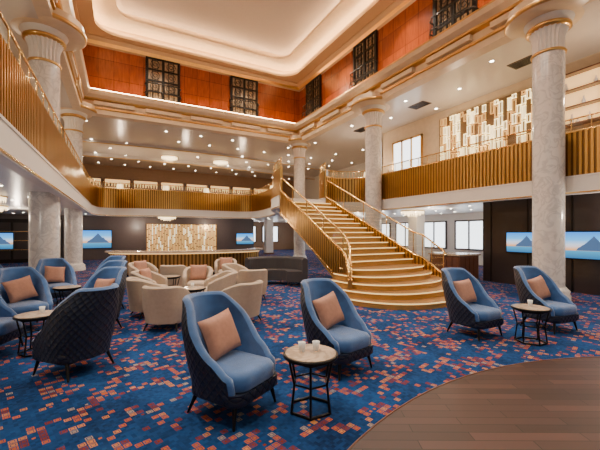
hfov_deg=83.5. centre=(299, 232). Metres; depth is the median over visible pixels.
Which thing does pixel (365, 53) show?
window
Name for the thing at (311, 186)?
wall
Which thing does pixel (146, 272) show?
throw pillow
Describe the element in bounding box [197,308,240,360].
throw pillow
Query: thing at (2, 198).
crystal chandelier
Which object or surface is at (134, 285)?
tub chair
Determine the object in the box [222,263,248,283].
tub chair
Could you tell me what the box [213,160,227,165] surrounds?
crystal chandelier
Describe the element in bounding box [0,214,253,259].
wall
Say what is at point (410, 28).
wall
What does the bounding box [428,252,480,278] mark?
counter
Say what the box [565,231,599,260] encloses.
television
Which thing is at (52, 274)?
throw pillow
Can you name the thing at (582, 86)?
shelving
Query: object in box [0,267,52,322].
armchair
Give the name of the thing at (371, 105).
column
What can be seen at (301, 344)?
paper cup
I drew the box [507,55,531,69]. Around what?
ceiling vent
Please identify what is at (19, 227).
shelving
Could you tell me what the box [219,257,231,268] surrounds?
throw pillow
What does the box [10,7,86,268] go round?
column
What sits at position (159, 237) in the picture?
wall sculpture
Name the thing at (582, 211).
wall panel
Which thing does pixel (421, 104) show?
ceiling vent
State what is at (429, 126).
wall
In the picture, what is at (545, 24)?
column
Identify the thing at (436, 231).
window
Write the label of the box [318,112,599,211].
balcony balustrade
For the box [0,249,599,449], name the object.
floor
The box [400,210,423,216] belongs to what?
crystal chandelier
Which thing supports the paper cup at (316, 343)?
on the side table at (326, 355)
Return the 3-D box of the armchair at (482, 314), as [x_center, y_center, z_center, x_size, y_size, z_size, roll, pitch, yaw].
[2.768,1.122,5.546,0.781,1.025,0.900,0,0,-28]
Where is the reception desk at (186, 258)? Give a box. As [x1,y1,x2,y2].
[105,248,262,275]
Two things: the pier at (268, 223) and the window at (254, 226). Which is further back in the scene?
the window at (254, 226)
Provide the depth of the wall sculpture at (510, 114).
12.52 m
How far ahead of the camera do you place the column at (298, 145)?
19.64 m
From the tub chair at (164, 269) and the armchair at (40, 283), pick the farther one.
the tub chair at (164, 269)
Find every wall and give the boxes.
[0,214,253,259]
[82,44,298,122]
[83,164,293,249]
[299,0,491,120]
[305,157,482,265]
[383,52,599,172]
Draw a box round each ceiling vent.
[354,127,364,132]
[408,101,430,109]
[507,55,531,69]
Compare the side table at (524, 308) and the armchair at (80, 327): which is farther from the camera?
the side table at (524, 308)
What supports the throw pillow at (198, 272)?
on the tub chair at (186, 281)
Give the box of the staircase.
[279,177,446,309]
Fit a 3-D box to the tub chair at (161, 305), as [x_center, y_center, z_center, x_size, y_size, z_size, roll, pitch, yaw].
[-2.305,1.253,5.770,0.734,0.766,0.760,0,0,2]
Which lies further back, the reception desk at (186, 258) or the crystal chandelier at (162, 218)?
the crystal chandelier at (162, 218)
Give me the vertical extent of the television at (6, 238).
0.933 m
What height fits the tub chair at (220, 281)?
0.766 m
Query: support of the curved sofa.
on the floor
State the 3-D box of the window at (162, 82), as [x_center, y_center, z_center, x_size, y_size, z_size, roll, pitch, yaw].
[-6.574,-7.320,16.196,1.644,2.170,0.421,0,0,-28]
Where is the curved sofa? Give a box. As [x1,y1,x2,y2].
[244,256,307,283]
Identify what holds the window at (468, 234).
in the wall at (311, 186)
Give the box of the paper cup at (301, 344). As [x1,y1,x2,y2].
[298,341,305,351]
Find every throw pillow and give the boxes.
[2,275,38,303]
[44,266,64,282]
[94,278,114,287]
[133,260,146,269]
[139,267,151,278]
[190,264,206,279]
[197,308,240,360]
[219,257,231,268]
[312,291,344,328]
[453,279,476,302]
[527,275,550,298]
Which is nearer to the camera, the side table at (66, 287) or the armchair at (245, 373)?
the armchair at (245, 373)
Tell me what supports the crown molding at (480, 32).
attached to the wall
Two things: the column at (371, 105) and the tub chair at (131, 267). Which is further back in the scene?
the column at (371, 105)
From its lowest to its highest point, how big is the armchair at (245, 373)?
1.025 m
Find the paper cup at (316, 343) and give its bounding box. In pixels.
[312,340,319,350]
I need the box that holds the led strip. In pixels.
[93,88,290,122]
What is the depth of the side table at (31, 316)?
4.48 m
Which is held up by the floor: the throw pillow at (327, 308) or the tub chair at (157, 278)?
the tub chair at (157, 278)
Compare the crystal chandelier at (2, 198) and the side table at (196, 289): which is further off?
the crystal chandelier at (2, 198)
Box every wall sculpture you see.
[146,223,216,250]
[440,87,531,160]
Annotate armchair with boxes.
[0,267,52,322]
[0,299,23,345]
[32,283,118,382]
[35,258,76,297]
[83,266,126,327]
[90,255,125,277]
[93,260,127,308]
[181,291,276,431]
[300,278,372,380]
[441,268,502,340]
[513,266,578,333]
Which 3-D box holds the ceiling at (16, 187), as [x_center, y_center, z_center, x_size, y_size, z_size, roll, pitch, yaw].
[-3.177,-1.185,13.331,25.000,0.270,33.500,0,0,-28]
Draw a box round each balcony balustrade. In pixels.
[0,11,282,218]
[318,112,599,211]
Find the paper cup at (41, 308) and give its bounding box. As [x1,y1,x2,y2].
[39,306,44,312]
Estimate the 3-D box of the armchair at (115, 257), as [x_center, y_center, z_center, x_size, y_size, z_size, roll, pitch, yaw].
[-4.967,1.122,8.748,0.782,1.025,0.900,0,0,17]
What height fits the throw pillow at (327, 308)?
0.445 m
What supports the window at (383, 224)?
in the wall at (311, 186)
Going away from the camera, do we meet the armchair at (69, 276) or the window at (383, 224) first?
the armchair at (69, 276)
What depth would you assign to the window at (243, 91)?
18.22 m
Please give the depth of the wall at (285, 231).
29.62 m
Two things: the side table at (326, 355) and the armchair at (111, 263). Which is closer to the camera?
the side table at (326, 355)
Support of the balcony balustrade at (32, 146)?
attached to the ceiling at (16, 187)
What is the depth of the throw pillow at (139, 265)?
9.87 m
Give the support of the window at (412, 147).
in the wall at (429, 126)
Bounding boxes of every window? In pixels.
[145,56,180,102]
[229,75,258,116]
[254,226,255,241]
[262,226,277,241]
[302,74,321,118]
[349,29,377,88]
[382,223,390,237]
[392,134,422,170]
[395,222,407,246]
[425,221,446,248]
[429,0,478,38]
[454,219,482,250]
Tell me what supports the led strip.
attached to the wall
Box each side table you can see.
[12,310,52,357]
[52,285,81,305]
[164,275,180,285]
[183,286,205,292]
[283,344,337,420]
[511,304,551,345]
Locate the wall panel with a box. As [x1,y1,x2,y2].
[483,193,599,295]
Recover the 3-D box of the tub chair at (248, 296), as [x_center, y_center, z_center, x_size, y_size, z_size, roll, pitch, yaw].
[-1.059,1.253,6.154,0.760,0.766,0.734,0,0,31]
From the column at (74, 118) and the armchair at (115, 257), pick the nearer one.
the armchair at (115, 257)
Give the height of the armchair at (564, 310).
1.025 m
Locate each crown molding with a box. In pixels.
[32,0,593,142]
[72,0,415,91]
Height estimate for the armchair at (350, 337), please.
1.025 m
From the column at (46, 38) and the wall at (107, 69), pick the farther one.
the wall at (107, 69)
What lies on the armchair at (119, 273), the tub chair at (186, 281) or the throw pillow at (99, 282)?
the throw pillow at (99, 282)
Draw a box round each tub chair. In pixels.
[126,277,163,319]
[128,262,157,276]
[130,270,167,286]
[142,286,190,331]
[160,265,186,286]
[182,266,212,293]
[202,270,236,291]
[214,258,236,273]
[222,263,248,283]
[222,280,262,319]
[238,269,267,299]
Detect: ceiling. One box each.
[0,0,599,180]
[0,164,482,221]
[76,0,394,82]
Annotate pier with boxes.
[263,219,273,253]
[408,212,424,257]
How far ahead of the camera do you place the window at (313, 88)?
18.33 m
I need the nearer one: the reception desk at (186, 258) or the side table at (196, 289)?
the side table at (196, 289)
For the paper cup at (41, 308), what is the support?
on the side table at (31, 316)
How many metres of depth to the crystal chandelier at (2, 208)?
13.00 m
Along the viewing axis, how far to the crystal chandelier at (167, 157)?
22.86 m
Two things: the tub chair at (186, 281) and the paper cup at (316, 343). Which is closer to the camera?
the paper cup at (316, 343)
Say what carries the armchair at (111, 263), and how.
on the floor
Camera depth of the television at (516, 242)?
10.40 m
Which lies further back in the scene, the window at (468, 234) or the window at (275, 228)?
the window at (275, 228)
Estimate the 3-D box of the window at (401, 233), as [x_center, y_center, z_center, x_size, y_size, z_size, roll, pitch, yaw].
[6.685,0.105,21.285,0.080,1.570,1.680,0,0,-28]
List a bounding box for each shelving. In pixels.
[0,219,61,262]
[87,177,266,194]
[565,62,599,128]
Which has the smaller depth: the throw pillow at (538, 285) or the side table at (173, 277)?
the throw pillow at (538, 285)
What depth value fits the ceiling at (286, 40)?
15.36 m
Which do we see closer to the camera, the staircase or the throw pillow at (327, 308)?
the throw pillow at (327, 308)
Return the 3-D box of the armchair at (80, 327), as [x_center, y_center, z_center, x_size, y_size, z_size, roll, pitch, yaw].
[-2.590,1.122,3.991,0.900,1.025,0.781,0,0,20]
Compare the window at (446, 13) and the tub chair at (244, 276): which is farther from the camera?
the window at (446, 13)
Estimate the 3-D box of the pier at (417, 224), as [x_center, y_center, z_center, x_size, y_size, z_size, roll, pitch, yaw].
[5.786,0.292,16.719,0.660,2.675,0.660,0,0,-28]
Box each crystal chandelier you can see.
[0,196,7,202]
[0,205,8,211]
[158,217,175,220]
[161,155,177,160]
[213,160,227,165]
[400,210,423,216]
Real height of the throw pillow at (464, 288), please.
0.395 m
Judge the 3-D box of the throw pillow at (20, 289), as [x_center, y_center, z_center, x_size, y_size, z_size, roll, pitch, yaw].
[-4.838,0.975,5.816,0.214,0.450,0.485,0,0,27]
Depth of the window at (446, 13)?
10.69 m
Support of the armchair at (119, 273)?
on the floor
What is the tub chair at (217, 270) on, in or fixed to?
on the floor
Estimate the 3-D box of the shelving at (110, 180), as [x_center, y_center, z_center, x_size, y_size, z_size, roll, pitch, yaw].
[-9.779,-2.770,28.502,15.860,2.900,0.480,0,0,-28]
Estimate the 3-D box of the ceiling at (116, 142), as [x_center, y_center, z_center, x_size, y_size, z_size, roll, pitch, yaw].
[-3.177,-5.170,13.331,25.020,0.400,33.500,0,0,-28]
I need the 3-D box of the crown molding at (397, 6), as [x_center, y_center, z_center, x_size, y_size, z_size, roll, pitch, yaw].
[0.040,-8.550,8.021,11.150,0.360,21.100,0,0,-28]
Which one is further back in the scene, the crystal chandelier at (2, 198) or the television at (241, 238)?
the television at (241, 238)
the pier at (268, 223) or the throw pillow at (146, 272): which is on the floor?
the pier at (268, 223)
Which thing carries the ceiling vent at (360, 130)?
in the ceiling at (116, 142)
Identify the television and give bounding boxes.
[0,232,13,249]
[83,230,111,248]
[236,233,253,244]
[506,232,531,253]
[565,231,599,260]
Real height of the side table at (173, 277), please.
0.522 m
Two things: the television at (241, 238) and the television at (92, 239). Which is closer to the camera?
the television at (92, 239)
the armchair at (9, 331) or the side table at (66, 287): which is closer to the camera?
the armchair at (9, 331)
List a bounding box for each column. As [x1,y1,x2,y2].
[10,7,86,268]
[60,101,96,270]
[287,135,310,257]
[351,92,389,231]
[504,0,588,300]

